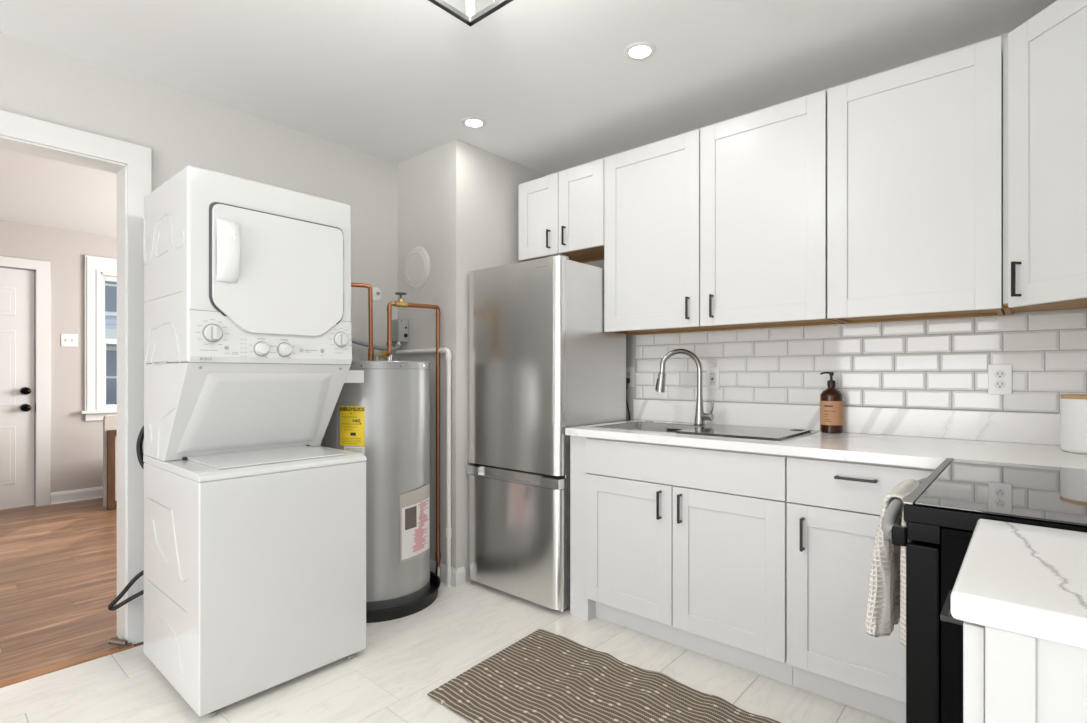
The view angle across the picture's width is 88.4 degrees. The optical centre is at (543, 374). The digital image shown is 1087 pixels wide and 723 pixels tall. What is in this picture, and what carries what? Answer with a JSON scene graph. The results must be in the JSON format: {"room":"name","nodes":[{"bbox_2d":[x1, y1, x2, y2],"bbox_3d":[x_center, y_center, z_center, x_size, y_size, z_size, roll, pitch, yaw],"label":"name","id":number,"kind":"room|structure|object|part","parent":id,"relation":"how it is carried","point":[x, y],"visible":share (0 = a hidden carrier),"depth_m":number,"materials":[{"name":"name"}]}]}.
{"room":"kitchen","nodes":[
{"label":"kitchen","id":0,"kind":"room"},
{"bbox_2d":[0,220,116,492],"bbox_3d":[-4.802,-0.074,4.718,0.140,2.494,6.200,0,0,41],"label":"wall","id":1,"kind":"structure","parent":0,"point":[76,444],"depth_m":5.12,"materials":[{"name":"grey paint"}]},
{"bbox_2d":[0,268,35,508],"bbox_3d":[-4.781,0.123,4.627,0.111,2.074,0.890,0,0,41],"label":"door","id":2,"kind":"structure","parent":1,"relation":"in","point":[17,287],"depth_m":4.87,"materials":[{"name":"white paint"}]},
{"bbox_3d":[-4.526,0.294,4.891,0.073,0.068,0.068,0,0,41],"label":"knob","id":3,"kind":"part","parent":2,"relation":"part of","materials":[{"name":"black metal"}]},
{"bbox_2d":[0,256,49,506],"bbox_3d":[-4.825,0.082,4.644,0.122,2.181,1.089,0,0,41],"label":"trim","id":4,"kind":"structure","parent":1,"relation":"attached to","point":[42,273],"depth_m":4.97,"materials":[{"name":"white paint"}]},
{"bbox_2d":[61,334,77,346],"bbox_3d":[-4.344,-0.310,5.127,0.014,0.116,0.118,0,0,41],"label":"light switch","id":5,"kind":"object","parent":1,"relation":"attached to","point":[68,340],"visible":1,"depth_m":5.13,"materials":[{"name":"white plastic"}]},
{"bbox_2d":[50,486,102,504],"bbox_3d":[-3.596,1.119,5.973,0.029,0.106,2.524,0,0,41],"label":"baseboard","id":6,"kind":"structure","parent":1,"relation":"attached to","point":[95,492],"depth_m":5.16,"materials":[{"name":"white paint"}]},
{"bbox_2d":[80,255,116,420],"bbox_3d":[-3.921,-0.336,5.671,0.215,1.546,1.225,0,0,41],"label":"window","id":7,"kind":"structure","parent":1,"relation":"in","point":[97,270],"depth_m":5.26,"materials":[{"name":"white paint"}]},
{"bbox_3d":[-3.975,-0.623,5.714,0.032,0.650,0.888,0,0,41],"label":"sash","id":8,"kind":"part","parent":7,"relation":"part of","materials":[{"name":"white paint"}]},
{"bbox_3d":[-3.945,0.002,5.687,0.032,0.678,0.888,0,0,41],"label":"sash","id":9,"kind":"part","parent":7,"relation":"part of","materials":[{"name":"white paint"}]},
{"bbox_2d":[105,281,116,404],"bbox_3d":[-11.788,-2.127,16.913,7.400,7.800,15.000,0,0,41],"label":"window pane","id":10,"kind":"structure","parent":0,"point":[110,287],"depth_m":13.65,"materials":[{"name":"clear glass"}]},
{"bbox_3d":[-10.585,-2.178,13.609,0.015,1.300,0.800,0,0,41],"label":"pane","id":11,"kind":"part","parent":10,"relation":"part of","materials":[{"name":"clear glass"}]},
{"bbox_3d":[-10.585,0.072,13.609,0.015,1.300,0.800,0,0,41],"label":"pane","id":12,"kind":"part","parent":10,"relation":"part of","materials":[{"name":"clear glass"}]},
{"bbox_2d":[0,32,397,446],"bbox_3d":[-2.351,-0.065,1.900,0.129,2.475,6.013,0,0,41],"label":"wall","id":13,"kind":"structure","parent":0,"point":[181,130],"depth_m":2.70,"materials":[{"name":"grey paint"}]},
{"bbox_2d":[0,644,133,687],"bbox_3d":[-2.080,1.178,2.069,0.055,0.029,0.925,0,0,41],"label":"trim","id":14,"kind":"structure","parent":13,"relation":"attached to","point":[22,677],"depth_m":2.23,"materials":[{"name":"brown wood"}]},
{"bbox_2d":[0,110,151,643],"bbox_3d":[-2.157,0.087,2.120,0.172,2.171,1.092,0,0,41],"label":"trim","id":15,"kind":"structure","parent":13,"relation":"attached to","point":[132,163],"depth_m":2.43,"materials":[{"name":"white paint"}]},
{"bbox_2d":[109,637,131,648],"bbox_3d":[-1.811,1.149,2.391,0.084,0.046,0.041,0,0,-12],"label":"door stop","id":16,"kind":"object","parent":13,"relation":"attached to","point":[122,643],"visible":1,"depth_m":2.39,"materials":[{"name":"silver metal"}]},
{"bbox_3d":[-1.792,1.165,2.395,0.018,0.013,0.046,0,0,41],"label":"foot plate","id":17,"kind":"part","parent":16,"relation":"part of","materials":[{"name":"brown metal"}]},
{"bbox_2d":[372,287,381,300],"bbox_3d":[-0.996,-0.479,3.339,0.022,0.084,0.084,0,0,41],"label":"escutcheon","id":18,"kind":"object","parent":13,"relation":"attached to","point":[377,294],"visible":0.8,"depth_m":3.34,"materials":[{"name":"white plastic"}]},
{"bbox_2d":[0,498,896,722],"bbox_3d":[-2.209,1.187,2.191,7.290,0.032,6.400,0,0,41],"label":"floor","id":19,"kind":"structure","parent":0,"point":[403,660],"depth_m":2.32,"materials":[{"name":"grey tile"}]},
{"bbox_2d":[103,415,116,509],"bbox_3d":[-3.733,0.762,5.206,0.530,0.816,0.660,0,0,41],"label":"cabinet","id":20,"kind":"object","parent":19,"relation":"on","point":[109,421],"visible":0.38,"depth_m":4.82,"materials":[{"name":"brown wood"}]},
{"bbox_3d":[-3.540,0.825,5.043,0.024,0.684,0.632,0,0,41],"label":"frame","id":21,"kind":"part","parent":20,"relation":"part of","materials":[{"name":"brown wood"}]},
{"bbox_2d":[143,165,366,717],"bbox_3d":[-1.146,0.222,2.362,0.659,1.902,0.762,0,0,41],"label":"dryer","id":22,"kind":"object","parent":19,"relation":"on","point":[255,528],"visible":1,"depth_m":2.10,"materials":[{"name":"white metal"}]},
{"bbox_2d":[108,425,144,610],"bbox_3d":[-1.711,0.578,2.364,0.216,0.823,0.062,0,0,-28],"label":"power cord","id":23,"kind":"object","parent":22,"relation":"attached to","point":[139,446],"visible":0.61,"depth_m":2.35,"materials":[{"name":"black rubber"}]},
{"bbox_3d":[-1.131,-0.444,2.004,0.035,0.224,0.069,0,0,41],"label":"handle","id":24,"kind":"part","parent":22,"relation":"part of","materials":[{"name":"white plastic"}]},
{"bbox_3d":[-1.234,0.146,2.352,0.538,0.372,0.619,0,0,41],"label":"neck panel","id":25,"kind":"part","parent":22,"relation":"part of","materials":[{"name":"white metal"}]},
{"bbox_2d":[143,446,366,716],"bbox_3d":[-1.190,0.739,2.311,0.659,0.812,0.627,0,0,41],"label":"washer","id":26,"kind":"object","parent":22,"relation":"attached to","point":[255,559],"depth_m":2.06,"materials":[{"name":"white metal"}]},
{"bbox_3d":[-1.107,0.327,2.241,0.341,0.010,0.473,0,0,41],"label":"lid","id":27,"kind":"part","parent":22,"relation":"part of","materials":[{"name":"white metal"}]},
{"bbox_3d":[-1.025,-0.132,2.170,0.010,0.182,0.611,0,0,41],"label":"control panel","id":28,"kind":"part","parent":22,"relation":"part of","materials":[{"name":"white plastic"}]},
{"bbox_3d":[-1.013,-0.382,2.174,0.016,0.456,0.498,0,0,41],"label":"dryer door","id":29,"kind":"part","parent":22,"relation":"part of","materials":[{"name":"white metal"}]},
{"bbox_2d":[366,571,440,622],"bbox_3d":[-0.863,1.141,2.936,0.636,0.062,0.636,0,0,41],"label":"pan","id":30,"kind":"object","parent":19,"relation":"on","point":[372,616],"visible":0.24,"depth_m":2.71,"materials":[{"name":"black plastic"}]},
{"bbox_2d":[325,361,430,610],"bbox_3d":[-0.860,0.548,2.933,0.538,1.226,0.530,0,0,41],"label":"water heater","id":31,"kind":"object","parent":30,"relation":"on","point":[384,418],"visible":0.81,"depth_m":2.71,"materials":[{"name":"grey metal"}]},
{"bbox_2d":[342,413,360,443],"bbox_3d":[-0.923,0.260,2.681,0.106,0.146,0.005,0,0,13],"label":"print","id":32,"kind":"object","parent":31,"relation":"on","point":[351,422],"depth_m":2.68,"materials":[{"name":"yellow paper"}]},
{"bbox_2d":[351,282,373,360],"bbox_3d":[-1.116,-0.273,2.885,0.466,0.431,0.033,0,0,-17],"label":"pipe","id":33,"kind":"object","parent":31,"relation":"on","point":[363,285],"visible":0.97,"depth_m":2.94,"materials":[{"name":"orange metal"}]},
{"bbox_2d":[375,351,389,360],"bbox_3d":[-0.845,-0.090,2.930,0.081,0.066,0.044,0,0,11],"label":"valve","id":34,"kind":"object","parent":31,"relation":"on","point":[384,354],"visible":0.73,"depth_m":2.92,"materials":[{"name":"gold metal"}]},
{"bbox_3d":[-0.654,0.710,2.762,0.002,0.111,0.067,0,0,42],"label":"leaflet panel","id":35,"kind":"part","parent":31,"relation":"part of","materials":[{"name":"brown paper"}]},
{"bbox_2d":[386,292,440,577],"bbox_3d":[-0.701,0.368,3.047,0.331,1.608,0.061,0,0,-39],"label":"pipe","id":36,"kind":"object","parent":31,"relation":"attached to","point":[400,303],"visible":0.94,"depth_m":3.14,"materials":[{"name":"orange metal"}]},
{"bbox_2d":[413,500,428,551],"bbox_3d":[-0.618,0.763,2.818,0.007,0.239,0.127,0,0,28],"label":"print","id":37,"kind":"object","parent":31,"relation":"attached to","point":[420,507],"depth_m":2.81,"materials":[{"name":"pink"}]},
{"bbox_2d":[466,254,625,611],"bbox_3d":[0.019,0.294,3.139,0.676,1.757,0.604,0,0,41],"label":"refrigerator","id":38,"kind":"object","parent":19,"relation":"on","point":[543,363],"visible":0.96,"depth_m":2.87,"materials":[{"name":"silver metal"}]},
{"bbox_3d":[-0.163,0.533,2.930,0.676,0.050,0.051,0,0,41],"label":"grip rail","id":39,"kind":"part","parent":38,"relation":"part of","materials":[{"name":"silver metal"}]},
{"bbox_3d":[-0.163,-0.040,2.931,0.674,1.065,0.049,0,0,41],"label":"door","id":40,"kind":"part","parent":38,"relation":"part of","materials":[{"name":"silver metal"}]},
{"bbox_3d":[-0.163,0.852,2.931,0.674,0.582,0.049,0,0,41],"label":"freezer door","id":41,"kind":"part","parent":38,"relation":"part of","materials":[{"name":"silver metal"}]},
{"bbox_2d":[427,628,780,722],"bbox_3d":[0.236,1.158,1.901,1.236,0.019,0.667,0,0,41],"label":"rug","id":42,"kind":"object","parent":19,"relation":"on","point":[544,676],"visible":1,"depth_m":2.03,"materials":[{"name":"beige fabric"}]},
{"bbox_2d":[570,429,792,685],"bbox_3d":[0.700,0.733,2.604,1.016,0.879,0.670,0,0,41],"label":"base cabinet","id":43,"kind":"object","parent":19,"relation":"on","point":[685,547],"visible":0.98,"depth_m":2.31,"materials":[{"name":"white paint"}]},
{"bbox_3d":[0.374,0.733,2.922,0.108,0.879,0.620,0,0,41],"label":"panel","id":44,"kind":"part","parent":43,"relation":"part of","materials":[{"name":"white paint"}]},
{"bbox_3d":[0.372,0.763,2.499,0.454,0.587,0.020,0,0,41],"label":"door","id":45,"kind":"part","parent":43,"relation":"part of","materials":[{"name":"white paint"}]},
{"bbox_3d":[0.488,0.553,2.365,0.009,0.118,0.030,0,0,41],"label":"handle","id":46,"kind":"part","parent":43,"relation":"part of","materials":[{"name":"black metal"}]},
{"bbox_3d":[0.560,0.553,2.302,0.009,0.118,0.030,0,0,41],"label":"handle","id":47,"kind":"part","parent":43,"relation":"part of","materials":[{"name":"black metal"}]},
{"bbox_3d":[0.545,0.384,2.349,0.912,0.162,0.020,0,0,41],"label":"false drawer","id":48,"kind":"part","parent":43,"relation":"part of","materials":[{"name":"white paint"}]},
{"bbox_3d":[0.717,0.763,2.198,0.454,0.587,0.020,0,0,41],"label":"door","id":49,"kind":"part","parent":43,"relation":"part of","materials":[{"name":"white paint"}]},
{"bbox_2d":[565,399,1086,468],"bbox_3d":[1.137,0.218,2.201,2.254,0.148,0.732,0,0,41],"label":"countertop","id":50,"kind":"structure","parent":43,"relation":"on","point":[923,438],"depth_m":2.20,"materials":[{"name":"stone"}]},
{"bbox_2d":[655,349,713,425],"bbox_3d":[0.698,0.065,2.780,0.285,0.382,0.088,0,0,6],"label":"faucet","id":51,"kind":"object","parent":50,"relation":"on","point":[700,416],"visible":1,"depth_m":2.77,"materials":[{"name":"silver metal"}]},
{"bbox_3d":[0.684,-0.007,2.779,0.216,0.239,0.026,0,0,-5],"label":"spout","id":52,"kind":"part","parent":51,"relation":"part of","materials":[{"name":"silver metal"}]},
{"bbox_3d":[0.822,0.167,2.739,0.012,0.080,0.029,0,0,-36],"label":"lever","id":53,"kind":"part","parent":51,"relation":"part of","materials":[{"name":"silver metal"}]},
{"bbox_2d":[592,420,816,441],"bbox_3d":[0.722,0.354,2.601,0.900,0.215,0.480,0,0,41],"label":"sink","id":54,"kind":"object","parent":50,"relation":"in","point":[647,425],"visible":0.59,"depth_m":2.86,"materials":[{"name":"silver metal"}]},
{"bbox_2d":[603,422,703,432],"bbox_3d":[0.542,0.359,2.720,0.424,0.204,0.393,0,0,41],"label":"basin","id":55,"kind":"object","parent":54,"relation":"in","point":[658,427],"depth_m":2.89,"materials":[{"name":"silver metal"}]},
{"bbox_2d":[676,424,810,439],"bbox_3d":[0.882,0.251,2.457,0.430,0.009,0.438,0,0,41],"label":"board","id":56,"kind":"object","parent":54,"relation":"on","point":[767,433],"visible":1,"depth_m":2.41,"materials":[{"name":"grey"}]},
{"bbox_2d":[820,372,842,432],"bbox_3d":[1.272,0.124,2.473,0.090,0.269,0.090,0,0,41],"label":"soap bottle","id":57,"kind":"object","parent":50,"relation":"on","point":[831,399],"visible":1,"depth_m":2.44,"materials":[{"name":"brown"}]},
{"bbox_2d":[1060,394,1086,453],"bbox_3d":[1.802,0.163,1.845,0.144,0.190,0.144,0,0,41],"label":"canister","id":58,"kind":"object","parent":50,"relation":"on","point":[1073,407],"visible":1,"depth_m":1.83,"materials":[{"name":"white ceramic"}]},
{"bbox_3d":[1.802,0.074,1.845,0.144,0.012,0.144,0,0,41],"label":"lid","id":59,"kind":"part","parent":58,"relation":"part of","materials":[{"name":"brown wood"}]},
{"bbox_2d":[787,455,934,722],"bbox_3d":[1.310,0.733,2.073,0.599,0.879,0.670,0,0,41],"label":"base cabinet","id":60,"kind":"object","parent":19,"relation":"on","point":[834,507],"visible":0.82,"depth_m":1.94,"materials":[{"name":"white paint"}]},
{"bbox_3d":[0.919,0.570,1.988,0.009,0.116,0.030,0,0,41],"label":"handle","id":61,"kind":"part","parent":60,"relation":"part of","materials":[{"name":"black metal"}]},
{"bbox_3d":[1.090,0.763,1.873,0.526,0.587,0.020,0,0,41],"label":"door","id":62,"kind":"part","parent":60,"relation":"part of","materials":[{"name":"white paint"}]},
{"bbox_3d":[1.047,0.352,1.877,0.124,0.009,0.030,0,0,41],"label":"handle","id":63,"kind":"part","parent":60,"relation":"part of","materials":[{"name":"black metal"}]},
{"bbox_3d":[1.091,0.384,1.873,0.526,0.162,0.020,0,0,41],"label":"drawer","id":64,"kind":"part","parent":60,"relation":"part of","materials":[{"name":"white paint"}]},
{"bbox_2d":[881,458,1086,722],"bbox_3d":[1.190,0.709,1.154,0.782,0.926,0.750,0,0,41],"label":"range","id":65,"kind":"object","parent":19,"relation":"on","point":[942,514],"visible":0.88,"depth_m":1.07,"materials":[{"name":"black metal"}]},
{"bbox_2d":[865,479,920,647],"bbox_3d":[0.890,0.457,1.404,0.110,0.365,0.290,0,0,41],"label":"dish towel","id":66,"kind":"object","parent":65,"relation":"hanging from","point":[886,603],"visible":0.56,"depth_m":1.32,"materials":[{"name":"white fabric"}]},
{"bbox_2d":[881,477,973,722],"bbox_3d":[1.190,0.716,1.153,0.782,0.854,0.746,0,0,41],"label":"oven","id":67,"kind":"object","parent":65,"relation":"in","point":[936,550],"depth_m":1.06,"materials":[{"name":"black metal"}]},
{"bbox_3d":[0.951,0.249,1.363,0.017,0.006,0.750,0,0,41],"label":"trim","id":68,"kind":"part","parent":65,"relation":"part of","materials":[{"name":"silver metal"}]},
{"bbox_3d":[1.215,0.269,1.132,0.717,0.034,0.750,0,0,41],"label":"cooktop frame","id":69,"kind":"part","parent":65,"relation":"part of","materials":[{"name":"black metal"}]},
{"bbox_3d":[1.218,0.249,1.130,0.689,0.004,0.740,0,0,41],"label":"glass","id":70,"kind":"part","parent":65,"relation":"part of","materials":[{"name":"black glass"}]},
{"bbox_2d":[940,590,1086,722],"bbox_3d":[0.852,0.733,0.648,0.633,0.880,0.440,0,0,41],"label":"base cabinet","id":71,"kind":"object","parent":19,"relation":"on","point":[1009,677],"visible":0.56,"depth_m":0.63,"materials":[{"name":"white paint"}]},
{"bbox_3d":[0.634,0.354,0.850,0.038,0.009,0.128,0,0,41],"label":"handle","id":72,"kind":"part","parent":71,"relation":"part of","materials":[{"name":"black"}]},
{"bbox_3d":[0.654,0.364,0.829,0.020,0.127,0.425,0,0,41],"label":"drawer","id":73,"kind":"part","parent":71,"relation":"part of","materials":[{"name":"white paint"}]},
{"bbox_2d":[950,519,1086,649],"bbox_3d":[0.863,0.275,0.637,0.609,0.034,0.456,0,0,41],"label":"countertop","id":74,"kind":"structure","parent":71,"relation":"on","point":[1028,580],"depth_m":0.69,"materials":[{"name":"stone"}]},
{"bbox_3d":[0.734,0.733,0.467,0.574,0.880,0.014,0,0,41],"label":"panel","id":75,"kind":"part","parent":71,"relation":"part of","materials":[{"name":"white paint"}]},
{"bbox_2d":[398,139,545,582],"bbox_3d":[-0.444,-0.065,3.564,0.558,2.475,0.757,0,0,41],"label":"wall","id":76,"kind":"structure","parent":0,"point":[458,200],"depth_m":3.21,"materials":[{"name":"grey paint"}]},
{"bbox_2d":[352,338,401,350],"bbox_3d":[-1.063,-0.236,3.133,0.041,0.205,0.658,0,0,38],"label":"conduit","id":77,"kind":"object","parent":76,"relation":"attached to","point":[355,341],"visible":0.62,"depth_m":3.24,"materials":[{"name":"grey plastic"}]},
{"bbox_2d":[392,319,408,341],"bbox_3d":[-0.881,-0.264,3.393,0.119,0.136,0.070,0,0,41],"label":"junction box","id":78,"kind":"object","parent":76,"relation":"attached to","point":[400,327],"visible":0.91,"depth_m":3.36,"materials":[{"name":"grey metal"}]},
{"bbox_2d":[404,246,429,288],"bbox_3d":[-0.759,-0.632,3.326,0.254,0.254,0.014,0,0,41],"label":"air vent","id":79,"kind":"object","parent":76,"relation":"in","point":[417,262],"visible":1,"depth_m":3.32,"materials":[{"name":"white plastic"}]},
{"bbox_2d":[395,347,451,585],"bbox_3d":[-0.706,0.511,3.259,0.512,1.323,0.034,0,0,41],"label":"drain pipe","id":80,"kind":"object","parent":76,"relation":"attached to","point":[448,356],"visible":1,"depth_m":3.09,"materials":[{"name":"white plastic"}]},
{"bbox_2d":[430,560,457,586],"bbox_3d":[-0.692,1.125,3.269,0.572,0.095,0.014,0,0,41],"label":"baseboard","id":81,"kind":"structure","parent":76,"relation":"attached to","point":[432,563],"depth_m":3.15,"materials":[{"name":"white paint"}]},
{"bbox_2d":[454,566,464,586],"bbox_3d":[-0.464,1.125,3.106,0.014,0.095,0.068,0,0,41],"label":"baseboard","id":82,"kind":"structure","parent":76,"relation":"attached to","point":[460,577],"depth_m":3.10,"materials":[{"name":"white paint"}]},
{"bbox_2d":[0,0,1056,236],"bbox_3d":[-2.170,-1.365,2.144,7.410,0.125,6.620,0,0,41],"label":"ceiling","id":83,"kind":"structure","parent":0,"point":[553,84],"depth_m":2.33,"materials":[{"name":"white paint"}]},
{"bbox_2d":[428,0,512,26],"bbox_3d":[-0.197,-1.161,1.393,0.359,0.282,0.359,0,0,41],"label":"lantern light","id":84,"kind":"object","parent":83,"relation":"attached to","point":[470,18],"visible":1,"depth_m":1.59,"materials":[{"name":"grey"}]},
{"bbox_3d":[-0.214,-1.140,1.633,0.019,0.230,0.019,0,0,41],"label":"corner post","id":85,"kind":"part","parent":84,"relation":"part of","materials":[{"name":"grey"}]},
{"bbox_2d":[462,117,485,127],"bbox_3d":[-0.359,-1.300,2.896,0.128,0.005,0.128,0,0,41],"label":"recessed light","id":86,"kind":"object","parent":83,"relation":"in","point":[471,122],"visible":1,"depth_m":2.89,"materials":[{"name":"white paint"}]},
{"bbox_2d":[624,42,655,59],"bbox_3d":[0.389,-1.300,2.255,0.128,0.005,0.128,0,0,41],"label":"recessed light","id":87,"kind":"object","parent":83,"relation":"in","point":[638,50],"visible":1,"depth_m":2.25,"materials":[{"name":"white paint"}]},
{"bbox_2d":[546,32,1086,420],"bbox_3d":[0.993,-0.065,2.886,3.616,2.475,0.130,0,0,41],"label":"wall","id":88,"kind":"structure","parent":0,"point":[929,363],"depth_m":2.39,"materials":[{"name":"grey tile"}]},
{"bbox_2d":[519,159,603,262],"bbox_3d":[0.178,-0.918,3.291,0.625,0.460,0.348,0,0,41],"label":"upper cabinet","id":89,"kind":"object","parent":88,"relation":"attached to","point":[562,213],"visible":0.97,"depth_m":3.17,"materials":[{"name":"white paint"}]},
{"bbox_3d":[-0.029,-0.918,3.293,0.310,0.460,0.020,0,0,41],"label":"door","id":90,"kind":"part","parent":89,"relation":"part of","materials":[{"name":"white paint"}]},
{"bbox_3d":[0.027,-0.776,3.211,0.009,0.105,0.030,0,0,41],"label":"handle","id":91,"kind":"part","parent":89,"relation":"part of","materials":[{"name":"black metal"}]},
{"bbox_3d":[0.113,-0.776,3.136,0.009,0.105,0.030,0,0,41],"label":"handle","id":92,"kind":"part","parent":89,"relation":"part of","materials":[{"name":"black metal"}]},
{"bbox_3d":[0.208,-0.918,3.086,0.311,0.460,0.020,0,0,41],"label":"door","id":93,"kind":"part","parent":89,"relation":"part of","materials":[{"name":"white paint"}]},
{"bbox_2d":[626,378,629,420],"bbox_3d":[0.487,0.497,3.223,0.046,0.950,0.030,0,0,41],"label":"power cord","id":94,"kind":"object","parent":88,"relation":"attached to","point":[627,379],"visible":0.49,"depth_m":3.22,"materials":[{"name":"black rubber"}]},
{"bbox_2d":[626,367,633,386],"bbox_3d":[0.493,0.018,3.243,0.071,0.116,0.009,0,0,41],"label":"wall outlet","id":95,"kind":"object","parent":88,"relation":"attached to","point":[629,370],"visible":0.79,"depth_m":3.23,"materials":[{"name":"white plastic"}]},
{"bbox_2d":[706,367,718,389],"bbox_3d":[0.875,0.022,2.895,0.071,0.116,0.009,0,0,41],"label":"wall outlet","id":96,"kind":"object","parent":88,"relation":"attached to","point":[712,373],"visible":1,"depth_m":2.89,"materials":[{"name":"white plastic"}]},
{"bbox_2d":[709,372,715,384],"bbox_3d":[0.874,0.022,2.893,0.033,0.068,0.003,0,0,41],"label":"receptacle","id":97,"kind":"object","parent":96,"relation":"attached to","point":[712,375],"depth_m":2.89,"materials":[{"name":"grey plastic"}]},
{"bbox_2d":[604,90,844,334],"bbox_3d":[0.826,-0.686,2.726,1.084,0.924,0.348,0,0,41],"label":"upper cabinet","id":98,"kind":"object","parent":88,"relation":"attached to","point":[722,225],"visible":0.98,"depth_m":2.56,"materials":[{"name":"white paint"}]},
{"bbox_3d":[0.532,-0.686,2.804,0.538,0.924,0.020,0,0,41],"label":"door","id":99,"kind":"part","parent":98,"relation":"part of","materials":[{"name":"white paint"}]},
{"bbox_3d":[0.680,-0.312,2.642,0.009,0.105,0.030,0,0,41],"label":"handle","id":100,"kind":"part","parent":98,"relation":"part of","materials":[{"name":"black metal"}]},
{"bbox_3d":[0.769,-0.312,2.564,0.009,0.105,0.030,0,0,41],"label":"handle","id":101,"kind":"part","parent":98,"relation":"part of","materials":[{"name":"black metal"}]},
{"bbox_3d":[0.943,-0.686,2.446,0.540,0.924,0.020,0,0,41],"label":"door","id":102,"kind":"part","parent":98,"relation":"part of","materials":[{"name":"white paint"}]},
{"bbox_2d":[827,36,1003,323],"bbox_3d":[1.454,-0.686,2.197,0.544,0.924,0.318,0,0,41],"label":"upper cabinet","id":103,"kind":"object","parent":88,"relation":"attached to","point":[915,150],"visible":0.96,"depth_m":2.07,"materials":[{"name":"white paint"}]},
{"bbox_2d":[988,364,1011,394],"bbox_3d":[1.745,0.021,2.138,0.071,0.116,0.009,0,0,41],"label":"wall outlet","id":104,"kind":"object","parent":88,"relation":"attached to","point":[999,375],"visible":1,"depth_m":2.14,"materials":[{"name":"white plastic"}]},
{"bbox_2d":[994,370,1005,378],"bbox_3d":[1.743,0.001,2.135,0.033,0.033,0.002,0,0,41],"label":"receptacle","id":105,"kind":"object","parent":104,"relation":"attached to","point":[998,374],"depth_m":2.13,"materials":[{"name":"grey plastic"}]},
{"bbox_2d":[994,380,1005,388],"bbox_3d":[1.743,0.040,2.135,0.033,0.033,0.002,0,0,41],"label":"receptacle","id":106,"kind":"object","parent":104,"relation":"attached to","point":[998,384],"depth_m":2.13,"materials":[{"name":"grey plastic"}]},
{"bbox_2d":[1003,0,1086,314],"bbox_3d":[1.799,-0.686,1.710,0.610,0.924,0.598,0,0,41],"label":"upper cabinet","id":107,"kind":"object","parent":88,"relation":"attached to","point":[1045,57],"visible":1,"depth_m":1.76,"materials":[{"name":"white paint"}]},
{"bbox_3d":[1.554,-0.312,1.839,0.030,0.115,0.009,0,0,-4],"label":"handle","id":108,"kind":"part","parent":107,"relation":"part of","materials":[{"name":"black metal"}]}
]}

